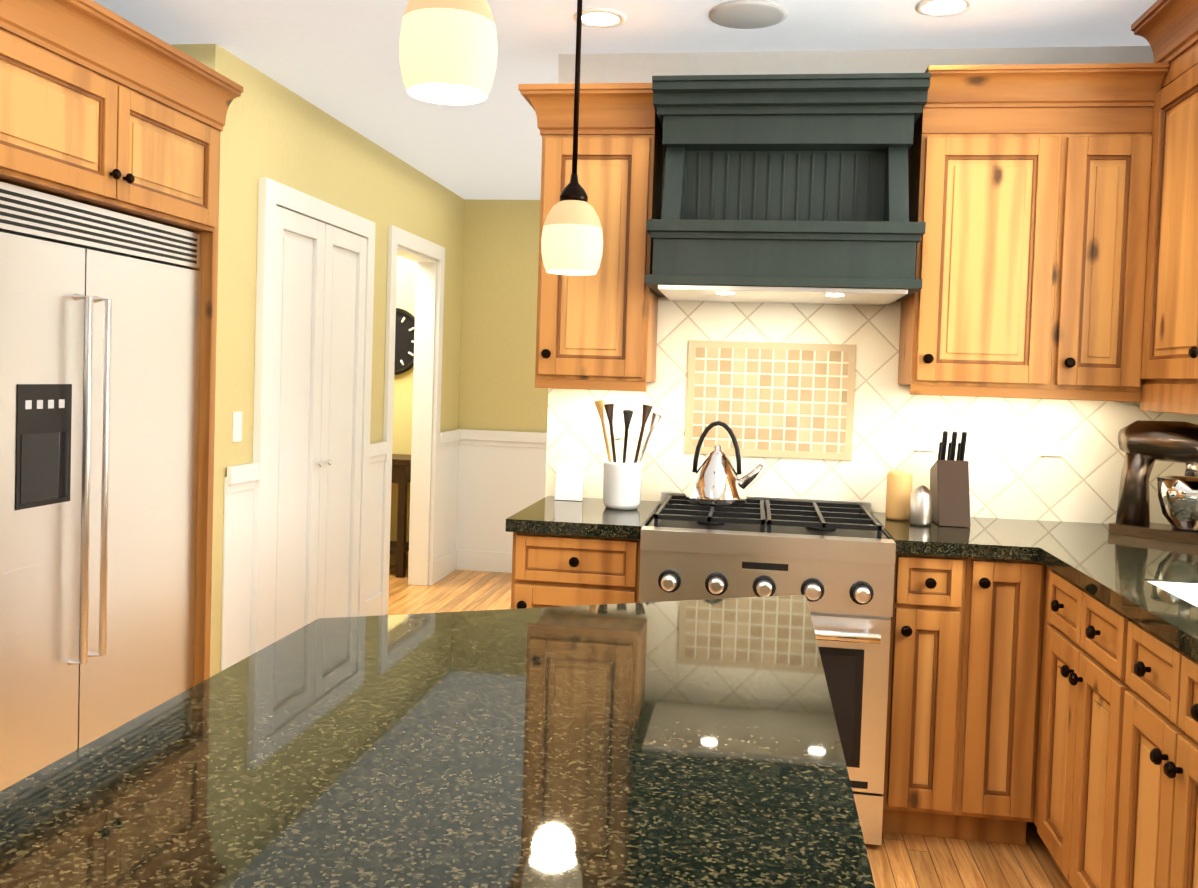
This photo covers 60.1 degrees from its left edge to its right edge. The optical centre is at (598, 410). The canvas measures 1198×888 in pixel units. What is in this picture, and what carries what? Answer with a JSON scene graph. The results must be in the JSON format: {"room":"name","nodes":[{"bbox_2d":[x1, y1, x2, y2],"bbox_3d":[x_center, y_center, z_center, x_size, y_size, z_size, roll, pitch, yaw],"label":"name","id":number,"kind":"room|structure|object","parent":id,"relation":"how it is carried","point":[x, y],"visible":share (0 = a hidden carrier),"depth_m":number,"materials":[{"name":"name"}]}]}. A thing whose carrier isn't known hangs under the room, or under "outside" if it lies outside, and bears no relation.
{"room":"kitchen","nodes":[
{"label":"kitchen","id":0,"kind":"room"},
{"bbox_2d":[0,0,139,211],"bbox_3d":[-1.830,-0.906,2.927,0.638,0.535,0.709,2,2,9],"label":"upper cabinet","id":1,"kind":"object","parent":0,"relation":"attached to","point":[70,70],"depth_m":2.95,"materials":[{"name":"brown wood"}]},
{"bbox_2d":[169,44,231,676],"bbox_3d":[-1.798,-0.097,3.962,0.720,2.540,0.120,2,2,9],"label":"wall","id":2,"kind":"structure","parent":0,"point":[216,58],"depth_m":3.93,"materials":[{"name":"yellow paint"}]},
{"bbox_2d":[118,32,231,239],"bbox_3d":[-1.743,-0.923,3.505,0.638,0.535,0.710,2,2,9],"label":"upper cabinet","id":3,"kind":"object","parent":2,"relation":"attached to","point":[182,107],"depth_m":3.50,"materials":[{"name":"brown wood"}]},
{"bbox_2d":[219,54,464,671],"bbox_3d":[-1.255,-0.132,5.549,0.120,2.540,3.180,2,2,9],"label":"wall","id":4,"kind":"structure","parent":0,"point":[281,134],"depth_m":4.70,"materials":[{"name":"yellow paint"}]},
{"bbox_2d":[220,177,460,671],"bbox_3d":[-1.237,0.063,5.554,0.188,2.150,3.175,2,2,9],"label":"trim","id":5,"kind":"structure","parent":4,"relation":"attached to","point":[307,516],"depth_m":4.83,"materials":[{"name":"white"}]},
{"bbox_2d":[389,199,547,572],"bbox_3d":[-1.017,-0.179,7.163,2.870,2.540,0.156,2,2,9],"label":"wall","id":6,"kind":"structure","parent":0,"point":[503,413],"depth_m":7.07,"materials":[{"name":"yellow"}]},
{"bbox_2d":[93,0,1156,199],"bbox_3d":[-0.629,-1.323,2.273,5.400,0.100,9.800,2,2,9],"label":"ceiling","id":7,"kind":"structure","parent":0,"point":[338,60],"depth_m":3.61,"materials":[{"name":"white paint"}]},
{"bbox_2d":[399,0,497,104],"bbox_3d":[-0.210,-0.848,1.506,0.156,0.770,0.156,2,2,9],"label":"pendant light","id":8,"kind":"object","parent":7,"relation":"hanging from","point":[448,49],"visible":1,"depth_m":1.46,"materials":[{"name":"white glass"}]},
{"bbox_2d":[541,0,602,274],"bbox_3d":[-0.048,-0.787,2.363,0.156,0.940,0.156,2,2,9],"label":"pendant light","id":9,"kind":"object","parent":7,"relation":"hanging from","point":[572,240],"visible":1,"depth_m":2.33,"materials":[{"name":"white glass"}]},
{"bbox_2d":[574,8,625,27],"bbox_3d":[0.003,-1.286,3.393,0.172,0.008,0.172,2,2,0],"label":"recessed light","id":10,"kind":"object","parent":7,"relation":"in","point":[591,17],"depth_m":3.39,"materials":[{"name":"white"}]},
{"bbox_2d":[709,0,787,28],"bbox_3d":[0.476,-1.265,3.312,0.248,0.014,0.248,0,2,-36],"label":"ceiling speaker","id":11,"kind":"object","parent":7,"relation":"in","point":[746,14],"depth_m":3.29,"materials":[{"name":"white plastic"}]},
{"bbox_2d":[915,0,974,16],"bbox_3d":[1.063,-1.245,3.184,0.172,0.008,0.172,1,2,-18],"label":"recessed light","id":12,"kind":"object","parent":7,"relation":"in","point":[937,8],"depth_m":3.19,"materials":[{"name":"white"}]},
{"bbox_2d":[386,565,1071,887],"bbox_3d":[-0.714,1.314,2.362,5.400,0.100,9.800,2,2,9],"label":"floor","id":13,"kind":"structure","parent":0,"point":[897,860],"depth_m":3.05,"materials":[{"name":"brown wood"}]},
{"bbox_2d":[0,181,200,790],"bbox_3d":[-1.823,0.273,3.256,0.626,1.823,1.205,2,2,9],"label":"fridge","id":14,"kind":"object","parent":13,"relation":"on","point":[100,311],"visible":0.92,"depth_m":3.18,"materials":[{"name":"silver metal"}]},
{"bbox_2d":[390,454,410,577],"bbox_3d":[-1.588,0.689,7.009,0.750,0.780,0.400,2,2,9],"label":"console table","id":15,"kind":"object","parent":13,"relation":"on","point":[401,476],"visible":0.19,"depth_m":6.79,"materials":[{"name":"brown wood"}]},
{"bbox_2d":[0,594,874,887],"bbox_3d":[-0.228,0.873,0.829,0.919,0.915,2.940,2,2,9],"label":"kitchen island","id":16,"kind":"object","parent":13,"relation":"on","point":[676,744],"visible":1,"depth_m":1.18,"materials":[{"name":"stone"}]},
{"bbox_2d":[511,524,648,608],"bbox_3d":[-0.038,0.809,3.514,0.407,0.875,0.628,2,2,9],"label":"base cabinet","id":17,"kind":"object","parent":13,"relation":"on","point":[548,571],"depth_m":3.20,"materials":[{"name":"brown wood"}]},
{"bbox_2d":[505,496,659,539],"bbox_3d":[-0.032,0.351,3.489,0.420,0.039,0.655,2,2,9],"label":"countertop","id":18,"kind":"structure","parent":17,"relation":"on","point":[549,516],"depth_m":3.24,"materials":[{"name":"black stone"}]},
{"bbox_2d":[555,463,584,500],"bbox_3d":[-0.105,0.255,3.732,0.100,0.130,0.049,2,2,9],"label":"picture frame","id":19,"kind":"object","parent":18,"relation":"on","point":[569,481],"visible":1,"depth_m":3.73,"materials":[{"name":"white"}]},
{"bbox_2d":[594,400,661,509],"bbox_3d":[0.092,0.149,3.535,0.235,0.369,0.160,2,2,9],"label":"utensil crock","id":20,"kind":"object","parent":18,"relation":"on","point":[622,482],"visible":1,"depth_m":3.50,"materials":[{"name":"white ceramic"}]},
{"bbox_2d":[639,491,895,844],"bbox_3d":[0.520,0.792,3.347,0.734,0.955,0.785,2,2,9],"label":"range","id":21,"kind":"object","parent":13,"relation":"on","point":[833,560],"visible":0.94,"depth_m":3.02,"materials":[{"name":"silver metal"}]},
{"bbox_2d":[685,421,763,505],"bbox_3d":[0.425,0.173,3.493,0.262,0.278,0.210,2,2,9],"label":"kettle","id":22,"kind":"object","parent":21,"relation":"on","point":[716,480],"visible":1,"depth_m":3.45,"materials":[{"name":"silver metal"}]},
{"bbox_2d":[882,556,999,841],"bbox_3d":[1.040,0.849,3.353,0.284,0.875,0.628,2,2,9],"label":"base cabinet","id":23,"kind":"object","parent":13,"relation":"on","point":[941,703],"depth_m":3.05,"materials":[{"name":"brown wood"}]},
{"bbox_2d":[871,512,1039,559],"bbox_3d":[1.112,0.394,3.317,0.402,0.039,0.655,2,2,9],"label":"countertop","id":24,"kind":"structure","parent":23,"relation":"on","point":[985,539],"depth_m":3.06,"materials":[{"name":"black stone"}]},
{"bbox_2d":[885,470,912,520],"bbox_3d":[1.011,0.282,3.489,0.084,0.165,0.084,2,2,9],"label":"canister","id":25,"kind":"object","parent":24,"relation":"on","point":[898,490],"visible":0.92,"depth_m":3.45,"materials":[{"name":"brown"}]},
{"bbox_2d":[910,485,932,525],"bbox_3d":[1.047,0.305,3.362,0.070,0.130,0.070,2,2,9],"label":"canister","id":26,"kind":"object","parent":24,"relation":"on","point":[921,502],"visible":1,"depth_m":3.33,"materials":[{"name":"silver metal"}]},
{"bbox_2d":[930,431,970,527],"bbox_3d":[1.168,0.218,3.438,0.100,0.306,0.208,2,2,9],"label":"knife block","id":27,"kind":"object","parent":24,"relation":"on","point":[949,483],"visible":0.98,"depth_m":3.39,"materials":[{"name":"brown wood"}]},
{"bbox_2d":[988,560,1015,842],"bbox_3d":[1.183,0.854,3.331,0.292,0.875,0.628,2,2,9],"label":"base cabinet","id":28,"kind":"object","parent":13,"relation":"on","point":[1006,630],"depth_m":3.03,"materials":[{"name":"brown wood"}]},
{"bbox_2d":[1004,556,1091,887],"bbox_3d":[1.591,0.872,3.196,0.700,0.875,0.775,2,2,9],"label":"base cabinet","id":29,"kind":"object","parent":13,"relation":"on","point":[1044,675],"depth_m":2.86,"materials":[{"name":"brown wood"}]},
{"bbox_2d":[988,518,1197,663],"bbox_3d":[1.300,0.478,1.007,0.660,0.039,5.170,2,2,9],"label":"countertop","id":30,"kind":"structure","parent":29,"relation":"on","point":[1119,570],"depth_m":2.67,"materials":[{"name":"black stone"}]},
{"bbox_2d":[1108,420,1197,543],"bbox_3d":[1.785,0.214,3.262,0.313,0.366,0.292,2,2,9],"label":"stand mixer","id":31,"kind":"object","parent":30,"relation":"on","point":[1144,445],"visible":1,"depth_m":3.23,"materials":[{"name":"grey metal"}]},
{"bbox_2d":[1136,580,1197,735],"bbox_3d":[1.456,0.556,2.104,0.398,0.251,0.788,2,2,9],"label":"drawer","id":32,"kind":"object","parent":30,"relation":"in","point":[1171,679],"depth_m":2.10,"materials":[{"name":"brown wood"}]},
{"bbox_2d":[1076,596,1155,887],"bbox_3d":[1.594,0.889,2.690,0.543,0.875,0.370,2,2,9],"label":"base cabinet","id":33,"kind":"object","parent":13,"relation":"on","point":[1111,638],"depth_m":2.43,"materials":[{"name":"brown wood"}]},
{"bbox_2d":[1116,700,1197,887],"bbox_3d":[1.434,1.042,2.080,0.420,0.600,0.891,2,2,9],"label":"base cabinet","id":34,"kind":"object","parent":13,"relation":"on","point":[1159,782],"depth_m":2.11,"materials":[{"name":"brown wood"}]},
{"bbox_2d":[558,46,1153,83],"bbox_3d":[0.992,0.002,3.726,2.370,2.540,0.120,2,2,9],"label":"wall","id":35,"kind":"structure","parent":0,"point":[623,68],"depth_m":3.66,"materials":[{"name":"white paint"}]},
{"bbox_2d":[535,83,662,387],"bbox_3d":[0.008,-0.592,3.614,0.380,0.970,0.338,2,2,9],"label":"upper cabinet","id":36,"kind":"object","parent":35,"relation":"attached to","point":[601,327],"depth_m":3.45,"materials":[{"name":"brown wood"}]},
{"bbox_2d":[645,73,930,304],"bbox_3d":[0.608,-0.708,3.428,0.844,0.668,0.520,2,2,9],"label":"range hood","id":37,"kind":"object","parent":35,"relation":"attached to","point":[785,188],"visible":1,"depth_m":3.25,"materials":[{"name":"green wood"}]},
{"bbox_2d":[545,147,1197,524],"bbox_3d":[0.932,-0.279,3.663,2.248,1.300,0.008,2,2,9],"label":"backsplash","id":38,"kind":"structure","parent":35,"relation":"attached to","point":[1013,474],"depth_m":3.66,"materials":[{"name":"white tile"}]},
{"bbox_2d":[604,407,623,437],"bbox_3d":[0.054,0.041,3.797,0.070,0.115,0.006,2,2,9],"label":"outlet","id":39,"kind":"object","parent":38,"relation":"attached to","point":[618,417],"depth_m":3.79,"materials":[{"name":"white plastic"}]},
{"bbox_2d":[685,340,855,459],"bbox_3d":[0.611,-0.040,3.709,0.590,0.410,0.008,2,2,9],"label":"mosaic","id":40,"kind":"object","parent":38,"relation":"attached to","point":[775,399],"visible":1,"depth_m":3.71,"materials":[{"name":"beige tile"}]},
{"bbox_2d":[913,418,934,450],"bbox_3d":[1.142,0.082,3.634,0.070,0.115,0.006,2,2,9],"label":"outlet","id":41,"kind":"object","parent":38,"relation":"attached to","point":[924,428],"depth_m":3.63,"materials":[{"name":"white plastic"}]},
{"bbox_2d":[1039,422,1061,455],"bbox_3d":[1.557,0.098,3.572,0.070,0.115,0.006,2,2,9],"label":"outlet","id":42,"kind":"object","parent":38,"relation":"attached to","point":[1049,438],"depth_m":3.57,"materials":[{"name":"white plastic"}]},
{"bbox_2d":[898,100,1095,395],"bbox_3d":[1.285,-0.519,3.423,0.497,0.880,0.338,2,2,9],"label":"upper cabinet","id":43,"kind":"object","parent":35,"relation":"attached to","point":[1001,189],"depth_m":3.26,"materials":[{"name":"brown wood"}]},
{"bbox_2d":[1084,100,1131,395],"bbox_3d":[1.559,-0.509,3.382,0.345,0.880,0.338,2,2,9],"label":"upper cabinet","id":44,"kind":"object","parent":35,"relation":"attached to","point":[1110,166],"depth_m":3.22,"materials":[{"name":"brown wood"}]},
{"bbox_2d":[1112,8,1197,411],"bbox_3d":[1.776,-0.526,2.938,0.360,1.023,0.514,2,2,9],"label":"upper cabinet","id":45,"kind":"object","parent":0,"relation":"attached to","point":[1158,366],"depth_m":3.10,"materials":[{"name":"brown wood"}]}
]}

